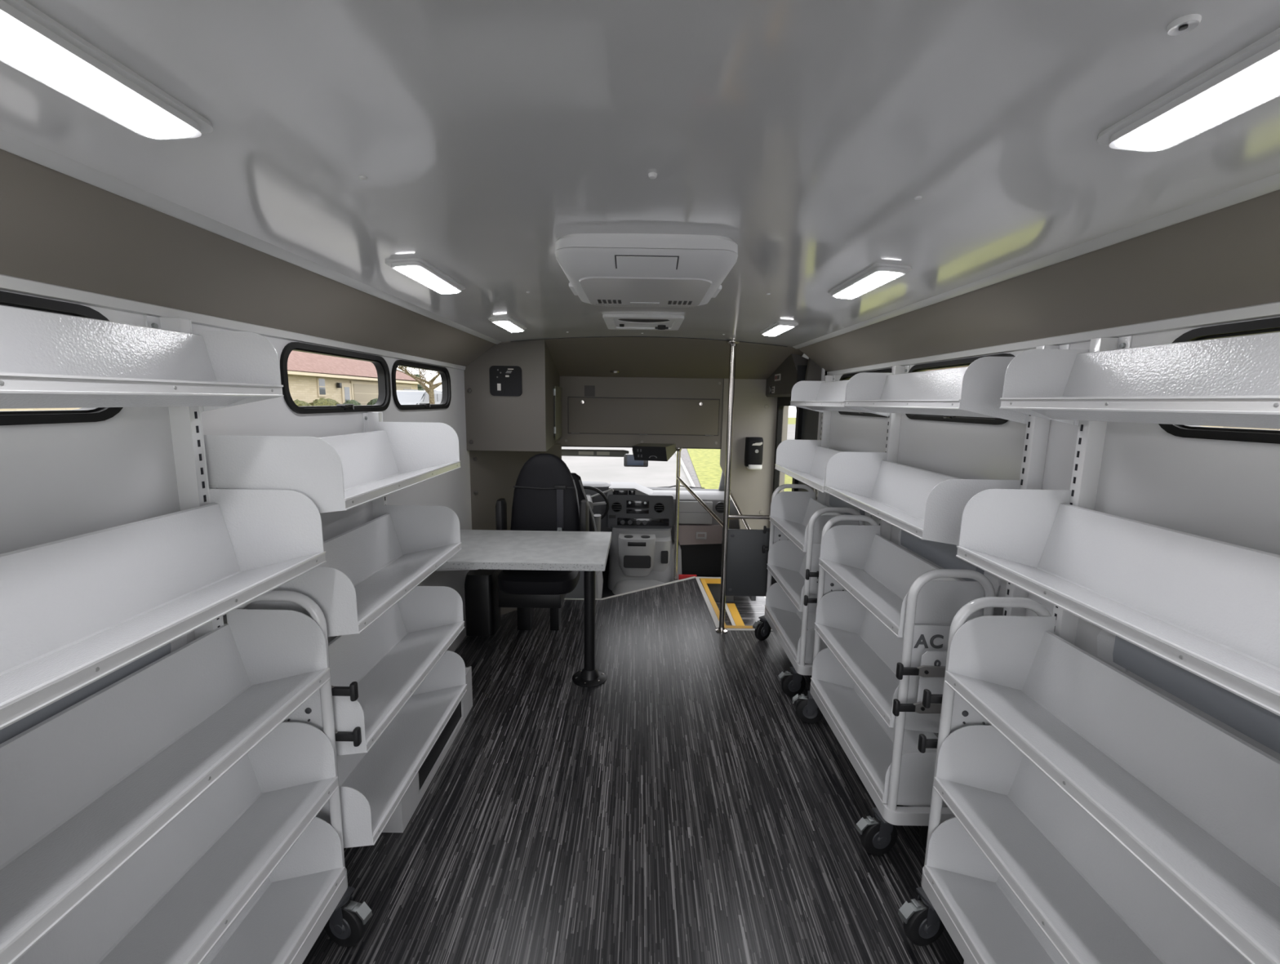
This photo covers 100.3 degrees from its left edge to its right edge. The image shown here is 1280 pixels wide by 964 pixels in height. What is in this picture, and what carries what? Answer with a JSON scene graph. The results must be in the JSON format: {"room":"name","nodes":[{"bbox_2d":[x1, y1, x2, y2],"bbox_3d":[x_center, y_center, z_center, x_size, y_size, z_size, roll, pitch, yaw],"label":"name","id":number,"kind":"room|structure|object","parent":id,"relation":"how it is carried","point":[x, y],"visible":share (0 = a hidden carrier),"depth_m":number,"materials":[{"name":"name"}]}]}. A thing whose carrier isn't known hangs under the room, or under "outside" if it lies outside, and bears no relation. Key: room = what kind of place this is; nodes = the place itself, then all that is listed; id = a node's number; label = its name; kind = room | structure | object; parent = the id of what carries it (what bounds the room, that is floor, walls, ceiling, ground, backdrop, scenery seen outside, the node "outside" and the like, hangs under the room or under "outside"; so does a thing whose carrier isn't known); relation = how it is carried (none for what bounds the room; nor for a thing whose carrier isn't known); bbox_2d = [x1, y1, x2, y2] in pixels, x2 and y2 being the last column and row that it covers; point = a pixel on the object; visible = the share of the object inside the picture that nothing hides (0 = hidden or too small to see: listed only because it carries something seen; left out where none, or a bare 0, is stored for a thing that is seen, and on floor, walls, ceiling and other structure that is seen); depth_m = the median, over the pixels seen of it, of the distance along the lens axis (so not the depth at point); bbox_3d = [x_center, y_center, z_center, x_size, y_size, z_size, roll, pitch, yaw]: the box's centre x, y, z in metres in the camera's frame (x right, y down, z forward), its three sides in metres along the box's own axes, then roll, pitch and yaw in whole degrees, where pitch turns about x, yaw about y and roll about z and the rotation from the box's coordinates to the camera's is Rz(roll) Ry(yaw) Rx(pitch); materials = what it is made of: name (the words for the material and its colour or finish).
{"room":"library","nodes":[
{"label":"library","id":0,"kind":"room"},
{"bbox_2d":[0,289,471,652],"bbox_3d":[-1.153,0.464,1.219,0.035,1.780,4.970,1,9,0],"label":"wall","id":1,"kind":"structure","parent":0,"point":[58,482],"depth_m":1.19,"materials":[{"name":"white paint"}]},
{"bbox_2d":[0,290,123,425],"bbox_3d":[-1.134,-0.196,0.803,0.049,0.232,0.725,1,9,0],"label":"window","id":2,"kind":"structure","parent":1,"relation":"in","point":[83,415],"depth_m":1.02,"materials":[{"name":"black"}]},
{"bbox_2d":[0,634,186,744],"bbox_3d":[-1.117,0.389,0.990,0.034,0.160,0.680,1,9,0],"label":"channel","id":3,"kind":"object","parent":1,"relation":"attached to","point":[32,720],"visible":0.14,"depth_m":1.06,"materials":[{"name":"grey metal"}]},
{"bbox_2d":[144,314,223,639],"bbox_3d":[-1.113,0.460,1.372,0.053,1.711,0.073,1,9,0],"label":"upright","id":4,"kind":"object","parent":1,"relation":"attached to","point":[186,423],"visible":0.26,"depth_m":1.30,"materials":[{"name":"white metal"}]},
{"bbox_2d":[0,304,284,412],"bbox_3d":[-0.986,-0.197,0.857,0.232,0.198,0.900,1,9,0],"label":"display shelf","id":5,"kind":"object","parent":4,"relation":"attached to","point":[48,360],"visible":0.97,"depth_m":1.03,"materials":[{"name":"white metal"}]},
{"bbox_2d":[0,488,326,729],"bbox_3d":[-0.956,0.201,0.917,0.306,0.232,0.900,1,9,0],"label":"display shelf","id":6,"kind":"object","parent":4,"relation":"attached to","point":[75,611],"visible":1,"depth_m":1.04,"materials":[{"name":"white metal"}]},
{"bbox_2d":[0,274,466,370],"bbox_3d":[-1.119,-0.363,1.013,0.026,0.029,4.810,1,9,0],"label":"trim","id":7,"kind":"structure","parent":1,"relation":"attached to","point":[9,283],"depth_m":1.25,"materials":[{"name":"grey"}]},
{"bbox_2d":[280,342,391,413],"bbox_3d":[-1.133,-0.382,2.027,0.049,0.232,0.722,1,9,0],"label":"window","id":8,"kind":"structure","parent":1,"relation":"in","point":[383,402],"depth_m":1.98,"materials":[{"name":"black rubber"}]},
{"bbox_2d":[331,681,361,746],"bbox_3d":[-0.960,0.668,1.482,0.359,0.265,0.022,1,9,0],"label":"bracket","id":9,"kind":"object","parent":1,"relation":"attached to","point":[352,691],"visible":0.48,"depth_m":1.48,"materials":[{"name":"black plastic"}]},
{"bbox_2d":[362,411,387,519],"bbox_3d":[-1.115,0.439,2.308,0.053,1.471,0.073,1,9,0],"label":"upright","id":10,"kind":"object","parent":1,"relation":"attached to","point":[368,418],"visible":0.23,"depth_m":2.21,"materials":[{"name":"white metal"}]},
{"bbox_2d":[203,421,461,513],"bbox_3d":[-0.926,-0.066,1.787,0.360,0.232,0.884,1,9,0],"label":"display shelf","id":11,"kind":"object","parent":10,"relation":"attached to","point":[346,472],"visible":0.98,"depth_m":1.36,"materials":[{"name":"white metal"}]},
{"bbox_2d":[244,504,462,636],"bbox_3d":[-0.936,0.277,1.858,0.352,0.232,0.846,1,9,0],"label":"display shelf","id":12,"kind":"object","parent":10,"relation":"attached to","point":[369,567],"visible":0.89,"depth_m":1.93,"materials":[{"name":"white metal"}]},
{"bbox_2d":[315,650,466,848],"bbox_3d":[-0.946,0.919,1.956,0.352,0.232,0.846,1,9,0],"label":"display shelf","id":13,"kind":"object","parent":10,"relation":"attached to","point":[372,784],"visible":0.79,"depth_m":1.91,"materials":[{"name":"white metal"}]},
{"bbox_2d":[328,586,464,755],"bbox_3d":[-0.942,0.628,1.911,0.352,0.232,0.846,1,9,0],"label":"display shelf","id":14,"kind":"object","parent":10,"relation":"attached to","point":[390,659],"visible":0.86,"depth_m":2.00,"materials":[{"name":"white metal"}]},
{"bbox_2d":[391,360,451,409],"bbox_3d":[-1.133,-0.497,2.781,0.049,0.232,0.735,1,9,0],"label":"window","id":15,"kind":"structure","parent":1,"relation":"in","point":[443,371],"depth_m":2.79,"materials":[{"name":"black"}]},
{"bbox_2d":[463,339,559,451],"bbox_3d":[-0.902,-0.650,3.938,0.590,0.745,1.040,1,9,0],"label":"cabinet","id":16,"kind":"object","parent":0,"point":[524,422],"depth_m":3.44,"materials":[{"name":"grey metal"}]},
{"bbox_2d":[488,365,522,395],"bbox_3d":[-0.856,-0.644,3.403,0.204,0.189,0.018,1,9,0],"label":"control panel","id":17,"kind":"object","parent":16,"relation":"attached to","point":[504,380],"visible":1,"depth_m":3.40,"materials":[{"name":"black plastic"}]},
{"bbox_2d":[553,386,561,439],"bbox_3d":[-0.644,-0.542,4.171,0.021,0.400,0.430,1,9,-2],"label":"flap","id":18,"kind":"object","parent":16,"relation":"attached to","point":[557,390],"visible":0.98,"depth_m":4.07,"materials":[{"name":"grey"}]},
{"bbox_2d":[469,443,561,614],"bbox_3d":[-0.889,0.443,3.940,0.042,1.414,0.804,9,12,42],"label":"wall","id":19,"kind":"structure","parent":0,"point":[494,475],"depth_m":3.70,"materials":[{"name":"grey laminate"}]},
{"bbox_2d":[302,577,964,963],"bbox_3d":[0.006,1.306,1.824,2.460,0.030,5.915,1,9,0],"label":"floor","id":20,"kind":"structure","parent":0,"point":[678,807],"depth_m":1.96,"materials":[{"name":"plastic"}]},
{"bbox_2d":[0,590,372,963],"bbox_3d":[-0.939,0.864,1.075,0.377,1.040,0.885,1,9,0],"label":"cart","id":21,"kind":"object","parent":20,"relation":"on","point":[166,815],"visible":0.97,"depth_m":1.17,"materials":[{"name":"white metal"}]},
{"bbox_2d":[13,721,338,963],"bbox_3d":[-0.963,0.821,1.067,0.266,0.223,0.802,1,9,0],"label":"tray","id":22,"kind":"object","parent":21,"relation":"on","point":[175,898],"depth_m":1.20,"materials":[{"name":"grey metal"}]},
{"bbox_2d":[200,817,345,963],"bbox_3d":[-0.967,1.100,1.109,0.266,0.223,0.802,1,9,0],"label":"tray","id":23,"kind":"object","parent":21,"relation":"on","point":[280,924],"depth_m":1.42,"materials":[{"name":"grey metal"}]},
{"bbox_2d":[382,666,472,832],"bbox_3d":[-0.999,1.093,2.306,0.295,0.215,0.810,1,9,0],"label":"box","id":24,"kind":"object","parent":20,"relation":"on","point":[401,817],"visible":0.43,"depth_m":2.19,"materials":[{"name":"white metal"}]},
{"bbox_2d":[418,700,461,789],"bbox_3d":[-0.902,1.102,2.312,0.078,0.160,0.560,1,9,0],"label":"grille","id":25,"kind":"object","parent":24,"relation":"attached to","point":[427,771],"depth_m":2.29,"materials":[{"name":"black metal"}]},
{"bbox_2d":[435,529,611,687],"bbox_3d":[-0.661,0.719,3.052,0.960,0.742,0.661,1,9,0],"label":"work table","id":26,"kind":"object","parent":20,"relation":"on","point":[588,552],"visible":0.94,"depth_m":2.92,"materials":[{"name":"white laminate"}]},
{"bbox_2d":[464,453,589,635],"bbox_3d":[-0.749,0.430,3.426,0.817,1.198,0.515,1,9,0],"label":"passenger seat","id":27,"kind":"object","parent":20,"relation":"on","point":[545,495],"visible":0.78,"depth_m":3.48,"materials":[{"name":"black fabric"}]},
{"bbox_2d":[497,569,580,595],"bbox_3d":[-0.635,0.593,3.408,0.490,0.115,0.430,1,9,0],"label":"seat cushion","id":28,"kind":"object","parent":27,"relation":"on","point":[531,582],"depth_m":3.22,"materials":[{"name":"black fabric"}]},
{"bbox_2d":[699,577,753,628],"bbox_3d":[0.847,1.045,4.228,0.638,0.220,1.048,1,9,0],"label":"trim","id":29,"kind":"structure","parent":20,"relation":"on","point":[739,623],"depth_m":4.39,"materials":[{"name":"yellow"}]},
{"bbox_2d":[715,340,739,633],"bbox_3d":[0.575,0.064,3.519,0.084,1.935,0.084,1,9,0],"label":"pole","id":30,"kind":"object","parent":20,"relation":"on","point":[721,628],"visible":1,"depth_m":3.50,"materials":[{"name":"silver metal"}]},
{"bbox_2d":[695,577,772,631],"bbox_3d":[0.835,0.938,4.221,0.685,0.005,1.115,1,9,0],"label":"trim","id":31,"kind":"structure","parent":20,"relation":"on","point":[710,608],"depth_m":4.04,"materials":[{"name":"white"}]},
{"bbox_2d":[725,528,777,596],"bbox_3d":[0.869,0.672,3.619,0.608,0.712,0.028,1,9,0],"label":"panel","id":32,"kind":"object","parent":20,"relation":"on","point":[746,567],"visible":0.57,"depth_m":3.59,"materials":[{"name":"black plastic"}]},
{"bbox_2d":[752,484,865,697],"bbox_3d":[0.932,0.583,3.122,0.384,1.040,0.800,1,9,0],"label":"cart","id":33,"kind":"object","parent":20,"relation":"on","point":[797,520],"visible":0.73,"depth_m":3.25,"materials":[{"name":"white metal"}]},
{"bbox_2d":[766,540,817,613],"bbox_3d":[0.969,0.540,3.116,0.284,0.223,0.720,1,9,0],"label":"tray","id":34,"kind":"object","parent":33,"relation":"on","point":[786,562],"depth_m":3.43,"materials":[{"name":"grey metal"}]},
{"bbox_2d":[764,582,827,664],"bbox_3d":[0.965,0.819,3.158,0.284,0.223,0.720,1,9,0],"label":"tray","id":35,"kind":"object","parent":33,"relation":"on","point":[784,620],"depth_m":3.27,"materials":[{"name":"grey metal"}]},
{"bbox_2d":[768,491,858,551],"bbox_3d":[0.974,0.224,3.068,0.284,0.223,0.720,1,9,0],"label":"tray","id":36,"kind":"object","parent":33,"relation":"on","point":[791,512],"depth_m":3.38,"materials":[{"name":"grey metal"}]},
{"bbox_2d":[791,515,995,855],"bbox_3d":[0.938,0.728,2.168,0.371,1.040,0.860,1,9,0],"label":"cart","id":37,"kind":"object","parent":20,"relation":"on","point":[881,606],"visible":0.83,"depth_m":2.11,"materials":[{"name":"white metal"}]},
{"bbox_2d":[813,591,939,733],"bbox_3d":[0.972,0.685,2.162,0.276,0.223,0.780,1,9,0],"label":"tray","id":38,"kind":"object","parent":37,"relation":"on","point":[869,652],"depth_m":2.30,"materials":[{"name":"grey metal"}]},
{"bbox_2d":[810,647,947,807],"bbox_3d":[0.968,0.964,2.204,0.276,0.223,0.780,1,9,0],"label":"tray","id":39,"kind":"object","parent":37,"relation":"on","point":[866,740],"depth_m":2.14,"materials":[{"name":"grey metal"}]},
{"bbox_2d":[818,524,985,637],"bbox_3d":[0.977,0.369,2.114,0.276,0.223,0.780,1,9,0],"label":"tray","id":40,"kind":"object","parent":37,"relation":"on","point":[880,574],"depth_m":2.17,"materials":[{"name":"grey metal"}]},
{"bbox_2d":[897,596,1279,963],"bbox_3d":[0.936,0.890,1.098,0.374,1.040,0.905,1,9,0],"label":"cart","id":41,"kind":"object","parent":20,"relation":"on","point":[1100,818],"visible":1,"depth_m":1.19,"materials":[{"name":"white metal"}]},
{"bbox_2d":[924,817,1066,963],"bbox_3d":[0.965,1.126,1.134,0.280,0.223,0.825,1,9,0],"label":"tray","id":42,"kind":"object","parent":41,"relation":"on","point":[985,920],"depth_m":1.46,"materials":[{"name":"grey metal"}]},
{"bbox_2d":[933,724,1249,963],"bbox_3d":[0.970,0.848,1.091,0.280,0.223,0.825,1,9,0],"label":"tray","id":43,"kind":"object","parent":41,"relation":"on","point":[1095,903],"depth_m":1.23,"materials":[{"name":"grey metal"}]},
{"bbox_2d":[0,0,1279,346],"bbox_3d":[0.044,-0.545,0.989,1.915,0.084,4.820,1,9,0],"label":"ceiling","id":44,"kind":"structure","parent":0,"point":[954,142],"depth_m":0.78,"materials":[{"name":"white plastic"}]},
{"bbox_2d":[0,0,213,140],"bbox_3d":[-0.656,-0.468,0.572,0.105,0.030,0.400,1,9,0],"label":"recessed light","id":45,"kind":"object","parent":44,"relation":"in","point":[32,42],"visible":1,"depth_m":0.61,"materials":[{"name":"white plastic"}]},
{"bbox_2d":[385,257,465,293],"bbox_3d":[-0.653,-0.633,1.659,0.105,0.030,0.400,1,9,0],"label":"recessed light","id":46,"kind":"object","parent":44,"relation":"in","point":[419,270],"visible":1,"depth_m":1.58,"materials":[{"name":"white plastic"}]},
{"bbox_2d":[488,316,526,332],"bbox_3d":[-0.657,-0.787,2.678,0.105,0.030,0.400,1,9,0],"label":"recessed light","id":47,"kind":"object","parent":44,"relation":"in","point":[508,323],"visible":1,"depth_m":2.59,"materials":[{"name":"white plastic"}]},
{"bbox_2d":[603,314,684,330],"bbox_3d":[0.017,-0.807,2.727,0.385,0.029,0.435,1,9,0],"label":"ceiling vent","id":48,"kind":"object","parent":44,"relation":"in","point":[615,322],"visible":1,"depth_m":2.71,"materials":[{"name":"white plastic"}]},
{"bbox_2d":[555,233,737,307],"bbox_3d":[0.017,-0.618,1.621,0.474,0.075,0.641,1,9,0],"label":"air conditioner","id":49,"kind":"object","parent":44,"relation":"attached to","point":[659,270],"visible":1,"depth_m":1.40,"materials":[{"name":"white plastic"}]},
{"bbox_2d":[595,304,693,307],"bbox_3d":[0.018,-0.620,1.877,0.343,0.002,0.027,1,9,0],"label":"grille","id":50,"kind":"object","parent":49,"relation":"attached to","point":[610,305],"depth_m":1.88,"materials":[{"name":"grey"}]},
{"bbox_2d":[759,320,798,336],"bbox_3d":[0.697,-0.774,2.704,0.105,0.029,0.400,1,9,0],"label":"recessed light","id":51,"kind":"object","parent":44,"relation":"in","point":[777,328],"visible":1,"depth_m":2.63,"materials":[{"name":"white plastic"}]},
{"bbox_2d":[827,263,911,298],"bbox_3d":[0.697,-0.614,1.651,0.105,0.029,0.400,1,9,0],"label":"recessed light","id":52,"kind":"object","parent":44,"relation":"in","point":[877,275],"visible":1,"depth_m":1.58,"materials":[{"name":"white plastic"}]},
{"bbox_2d":[1097,27,1279,151],"bbox_3d":[0.696,-0.450,0.569,0.105,0.029,0.400,1,9,0],"label":"recessed light","id":53,"kind":"object","parent":44,"relation":"in","point":[1249,78],"visible":1,"depth_m":0.64,"materials":[{"name":"white plastic"}]},
{"bbox_2d":[501,337,804,379],"bbox_3d":[0.064,-0.906,3.896,2.260,0.241,1.045,1,9,0],"label":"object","id":54,"kind":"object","parent":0,"point":[633,357],"depth_m":3.79,"materials":[{"name":"brown plastic"}]},
{"bbox_2d":[0,148,495,366],"bbox_3d":[-1.020,-0.458,1.003,0.241,0.188,4.820,1,9,0],"label":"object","id":55,"kind":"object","parent":54,"relation":"attached to","point":[59,228],"depth_m":1.15,"materials":[{"name":"brown plastic"}]},
{"bbox_2d":[0,128,501,344],"bbox_3d":[-0.892,-0.518,0.989,0.038,0.020,4.810,1,9,0],"label":"trim","id":56,"kind":"structure","parent":54,"relation":"attached to","point":[9,142],"depth_m":1.02,"materials":[{"name":"grey"}]},
{"bbox_2d":[557,376,724,448],"bbox_3d":[0.001,-0.579,4.476,1.380,0.584,0.076,1,9,0],"label":"upper cabinet","id":57,"kind":"object","parent":54,"relation":"attached to","point":[686,413],"visible":0.96,"depth_m":4.45,"materials":[{"name":"brown plastic"}]},
{"bbox_2d":[631,443,676,461],"bbox_3d":[0.128,-0.250,4.429,0.385,0.130,0.247,1,9,0],"label":"radio","id":58,"kind":"object","parent":57,"relation":"attached to","point":[642,451],"visible":0.99,"depth_m":4.31,"materials":[{"name":"black plastic"}]},
{"bbox_2d":[673,448,683,580],"bbox_3d":[0.320,0.283,4.609,0.084,1.168,0.084,1,9,0],"label":"pole","id":59,"kind":"object","parent":57,"relation":"attached to","point":[678,450],"visible":0.88,"depth_m":4.60,"materials":[{"name":"silver metal"}]},
{"bbox_2d":[792,173,1279,349],"bbox_3d":[0.977,-0.489,0.992,0.038,0.020,4.810,1,9,0],"label":"trim","id":60,"kind":"structure","parent":54,"relation":"attached to","point":[1271,184],"depth_m":1.12,"materials":[{"name":"grey"}]},
{"bbox_2d":[798,189,1279,371],"bbox_3d":[1.099,-0.424,1.002,0.233,0.188,4.810,1,9,0],"label":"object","id":61,"kind":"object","parent":54,"relation":"attached to","point":[1228,257],"depth_m":1.24,"materials":[{"name":"brown plastic"}]},
{"bbox_2d":[601,555,720,598],"bbox_3d":[0.056,0.994,4.955,2.160,0.050,2.000,1,9,0],"label":"floor","id":62,"kind":"structure","parent":0,"point":[606,592],"depth_m":5.14,"materials":[{"name":"black rubber"}]},
{"bbox_2d":[564,472,603,598],"bbox_3d":[-0.620,0.442,4.620,0.620,1.120,0.678,1,9,0],"label":"seat","id":63,"kind":"object","parent":62,"relation":"on","point":[594,520],"visible":0.21,"depth_m":4.36,"materials":[{"name":"black fabric"}]},
{"bbox_2d":[607,524,673,595],"bbox_3d":[0.010,0.703,4.921,0.620,0.535,0.600,1,9,0],"label":"engine cover","id":64,"kind":"object","parent":62,"relation":"on","point":[641,557],"visible":0.98,"depth_m":4.77,"materials":[{"name":"grey plastic"}]},
{"bbox_2d":[582,481,739,581],"bbox_3d":[0.003,0.447,5.388,1.940,0.900,0.920,1,9,0],"label":"dashboard","id":65,"kind":"object","parent":62,"relation":"on","point":[630,504],"visible":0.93,"depth_m":5.08,"materials":[{"name":"grey plastic"}]},
{"bbox_2d":[582,481,611,527],"bbox_3d":[-0.563,0.212,5.211,0.620,0.400,0.320,1,9,0],"label":"steering wheel","id":66,"kind":"object","parent":65,"relation":"attached to","point":[606,522],"depth_m":5.07,"materials":[{"name":"plastic"}]},
{"bbox_2d":[607,481,653,498],"bbox_3d":[-0.091,0.083,5.227,0.440,0.105,0.390,1,9,0],"label":"hood","id":67,"kind":"object","parent":65,"relation":"attached to","point":[621,490],"depth_m":5.03,"materials":[{"name":"grey plastic"}]},
{"bbox_2d":[715,595,765,626],"bbox_3d":[0.874,1.157,4.464,0.600,0.080,1.480,1,9,0],"label":"steps","id":68,"kind":"structure","parent":0,"point":[749,611],"depth_m":4.73,"materials":[{"name":"plastic"}]},
{"bbox_2d":[720,378,788,529],"bbox_3d":[0.957,0.006,4.577,0.550,1.745,0.050,1,9,0],"label":"wall","id":69,"kind":"structure","parent":0,"point":[752,490],"depth_m":4.50,"materials":[{"name":"grey paint"}]},
{"bbox_2d":[744,436,763,470],"bbox_3d":[0.951,-0.239,4.458,0.140,0.265,0.127,1,9,0],"label":"soap dispenser","id":70,"kind":"object","parent":69,"relation":"attached to","point":[753,445],"visible":1,"depth_m":4.41,"materials":[{"name":"black plastic"}]},
{"bbox_2d":[748,353,822,600],"bbox_3d":[1.110,-0.035,4.680,0.265,2.200,2.334,1,9,0],"label":"wall","id":71,"kind":"structure","parent":0,"point":[813,373],"depth_m":3.40,"materials":[{"name":"grey"}]},
{"bbox_2d":[765,353,808,396],"bbox_3d":[1.103,-0.788,3.974,0.225,0.300,0.895,1,9,0],"label":"panel","id":72,"kind":"object","parent":71,"relation":"attached to","point":[793,370],"visible":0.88,"depth_m":3.77,"materials":[{"name":"grey"}]},
{"bbox_2d":[797,315,1279,760],"bbox_3d":[1.184,0.695,1.374,0.065,2.550,5.210,1,9,0],"label":"wall","id":73,"kind":"structure","parent":0,"point":[1228,491],"depth_m":1.28,"materials":[{"name":"white"}]},
{"bbox_2d":[772,396,803,493],"bbox_3d":[1.146,0.394,4.287,0.040,2.170,0.620,1,9,0],"label":"door","id":74,"kind":"structure","parent":73,"relation":"in","point":[782,402],"depth_m":4.40,"materials":[{"name":"black"}]},
{"bbox_2d":[816,375,835,504],"bbox_3d":[1.159,0.184,3.423,0.048,1.705,0.069,1,9,0],"label":"upright","id":75,"kind":"object","parent":73,"relation":"attached to","point":[826,415],"visible":0.29,"depth_m":3.35,"materials":[{"name":"white metal"}]},
{"bbox_2d":[774,439,843,493],"bbox_3d":[1.012,-0.085,2.943,0.306,0.232,0.913,1,9,0],"label":"display shelf","id":76,"kind":"object","parent":75,"relation":"attached to","point":[806,461],"visible":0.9,"depth_m":3.37,"materials":[{"name":"white metal"}]},
{"bbox_2d":[838,368,892,417],"bbox_3d":[1.204,-0.468,2.834,0.046,0.232,0.745,1,9,0],"label":"window","id":77,"kind":"structure","parent":73,"relation":"in","point":[846,376],"depth_m":2.85,"materials":[{"name":"black"}]},
{"bbox_2d":[878,365,909,540],"bbox_3d":[1.159,0.320,2.529,0.048,1.705,0.069,1,9,0],"label":"upright","id":78,"kind":"object","parent":73,"relation":"attached to","point":[893,428],"visible":0.27,"depth_m":2.45,"materials":[{"name":"white metal"}]},
{"bbox_2d":[790,378,888,416],"bbox_3d":[1.054,-0.463,2.889,0.234,0.198,0.896,1,9,0],"label":"display shelf","id":79,"kind":"object","parent":78,"relation":"attached to","point":[817,396],"visible":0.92,"depth_m":3.14,"materials":[{"name":"white metal"}]},
{"bbox_2d":[823,451,1021,545],"bbox_3d":[1.012,0.042,2.050,0.306,0.232,0.881,1,9,0],"label":"display shelf","id":80,"kind":"object","parent":78,"relation":"attached to","point":[925,504],"visible":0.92,"depth_m":2.10,"materials":[{"name":"white metal"}]},
{"bbox_2d":[844,356,1028,424],"bbox_3d":[1.054,-0.333,2.003,0.232,0.198,0.890,1,9,0],"label":"display shelf","id":81,"kind":"object","parent":78,"relation":"attached to","point":[976,389],"visible":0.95,"depth_m":1.90,"materials":[{"name":"white metal"}]},
{"bbox_2d":[892,651,946,723],"bbox_3d":[0.993,0.667,1.692,0.369,0.265,0.022,1,9,0],"label":"bracket","id":82,"kind":"object","parent":73,"relation":"attached to","point":[931,671],"visible":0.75,"depth_m":1.69,"materials":[{"name":"white"}]},
{"bbox_2d":[917,688,942,753],"bbox_3d":[0.994,0.691,1.536,0.367,0.265,0.022,1,9,0],"label":"bracket","id":83,"kind":"object","parent":73,"relation":"attached to","point":[928,698],"visible":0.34,"depth_m":1.53,"materials":[{"name":"black plastic"}]},
{"bbox_2d":[897,528,1000,596],"bbox_3d":[1.166,0.258,2.087,0.034,0.160,0.690,1,9,0],"label":"channel","id":84,"kind":"object","parent":73,"relation":"attached to","point":[942,554],"visible":0.33,"depth_m":2.04,"materials":[{"name":"grey metal"}]},
{"bbox_2d":[905,353,1014,425],"bbox_3d":[1.204,-0.346,2.033,0.046,0.232,0.725,1,9,0],"label":"window","id":85,"kind":"structure","parent":73,"relation":"in","point":[964,362],"depth_m":2.02,"materials":[{"name":"black glass"}]},
{"bbox_2d":[1003,343,1070,616],"bbox_3d":[1.158,0.454,1.644,0.048,1.705,0.069,1,9,0],"label":"upright","id":86,"kind":"object","parent":73,"relation":"attached to","point":[1037,433],"visible":0.22,"depth_m":1.57,"materials":[{"name":"white metal"}]},
{"bbox_2d":[826,301,1279,375],"bbox_3d":[1.191,-0.327,1.017,0.026,0.029,4.810,1,9,0],"label":"trim","id":87,"kind":"structure","parent":73,"relation":"attached to","point":[1269,309],"depth_m":1.33,"materials":[{"name":"grey"}]},
{"bbox_2d":[1052,335,1133,645],"bbox_3d":[1.158,0.483,1.456,0.048,1.705,0.069,1,9,0],"label":"upright","id":88,"kind":"object","parent":73,"relation":"attached to","point":[1091,437],"visible":0.23,"depth_m":1.38,"materials":[{"name":"white metal"}]},
{"bbox_2d":[955,488,1279,715],"bbox_3d":[1.010,0.204,0.975,0.310,0.232,0.936,1,9,0],"label":"display shelf","id":89,"kind":"object","parent":88,"relation":"attached to","point":[1209,608],"visible":1,"depth_m":1.10,"materials":[{"name":"white metal"}]},
{"bbox_2d":[999,331,1279,429],"bbox_3d":[1.054,-0.173,0.922,0.232,0.198,0.944,1,9,0],"label":"display shelf","id":90,"kind":"object","parent":88,"relation":"attached to","point":[1233,381],"visible":0.97,"depth_m":1.10,"materials":[{"name":"white metal"}]},
{"bbox_2d":[1097,629,1279,753],"bbox_3d":[1.166,0.422,1.004,0.034,0.160,0.740,1,9,0],"label":"channel","id":91,"kind":"object","parent":73,"relation":"attached to","point":[1261,725],"visible":0.44,"depth_m":1.10,"materials":[{"name":"grey metal"}]},
{"bbox_2d":[1158,317,1279,444],"bbox_3d":[1.203,-0.172,0.882,0.046,0.232,0.697,1,9,0],"label":"window","id":92,"kind":"structure","parent":73,"relation":"in","point":[1268,325],"depth_m":1.07,"materials":[{"name":"black"}]},
{"label":"outside","id":93,"kind":"structure","parent":0,"visible":0},
{"bbox_2d":[687,417,795,491],"bbox_3d":[30.840,-2.789,37.489,58.280,0.130,105.000,1,9,0],"label":"lawn","id":94,"kind":"structure","parent":93,"point":[705,462],"depth_m":19.40,"materials":[{"name":"green plant"}]},
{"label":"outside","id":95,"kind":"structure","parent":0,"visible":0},
{"bbox_2d":[561,446,691,488],"bbox_3d":[-28.513,-3.696,37.384,63.000,0.100,105.000,1,9,0],"label":"road","id":96,"kind":"structure","parent":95,"point":[589,468],"depth_m":18.20,"materials":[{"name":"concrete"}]},
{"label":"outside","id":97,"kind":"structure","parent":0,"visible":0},
{"bbox_3d":[-22.514,-1.896,22.482,35.000,1.200,75.000,1,9,0],"label":"yard","id":98,"kind":"structure","parent":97,"visible":0},
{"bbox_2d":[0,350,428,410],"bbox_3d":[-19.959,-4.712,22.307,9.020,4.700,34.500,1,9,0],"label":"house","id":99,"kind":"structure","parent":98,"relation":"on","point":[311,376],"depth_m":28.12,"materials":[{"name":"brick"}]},
{"bbox_2d":[396,365,441,404],"bbox_3d":[-10.370,-5.491,27.208,5.084,5.079,5.868,1,9,0],"label":"bare tree","id":100,"kind":"object","parent":98,"relation":"on","point":[429,390],"visible":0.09,"depth_m":26.94,"materials":[{"name":"brown plant"}]},
{"bbox_2d":[396,389,442,404],"bbox_3d":[-12.573,-4.341,30.088,1.830,1.736,4.736,1,9,0],"label":"van","id":101,"kind":"object","parent":98,"relation":"on","point":[405,397],"visible":0.25,"depth_m":28.96,"materials":[{"name":"silver metal"}]},
{"bbox_3d":[-0.003,-0.360,4.821,2.040,0.035,0.520,1,9,0],"label":"ceiling","id":102,"kind":"structure","parent":0,"visible":0},
{"bbox_2d":[561,448,628,457],"bbox_3d":[-0.435,-0.272,5.015,0.660,0.067,0.039,1,9,0],"label":"sun visor","id":103,"kind":"object","parent":102,"relation":"attached to","point":[565,452],"visible":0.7,"depth_m":5.00,"materials":[{"name":"grey plastic"}]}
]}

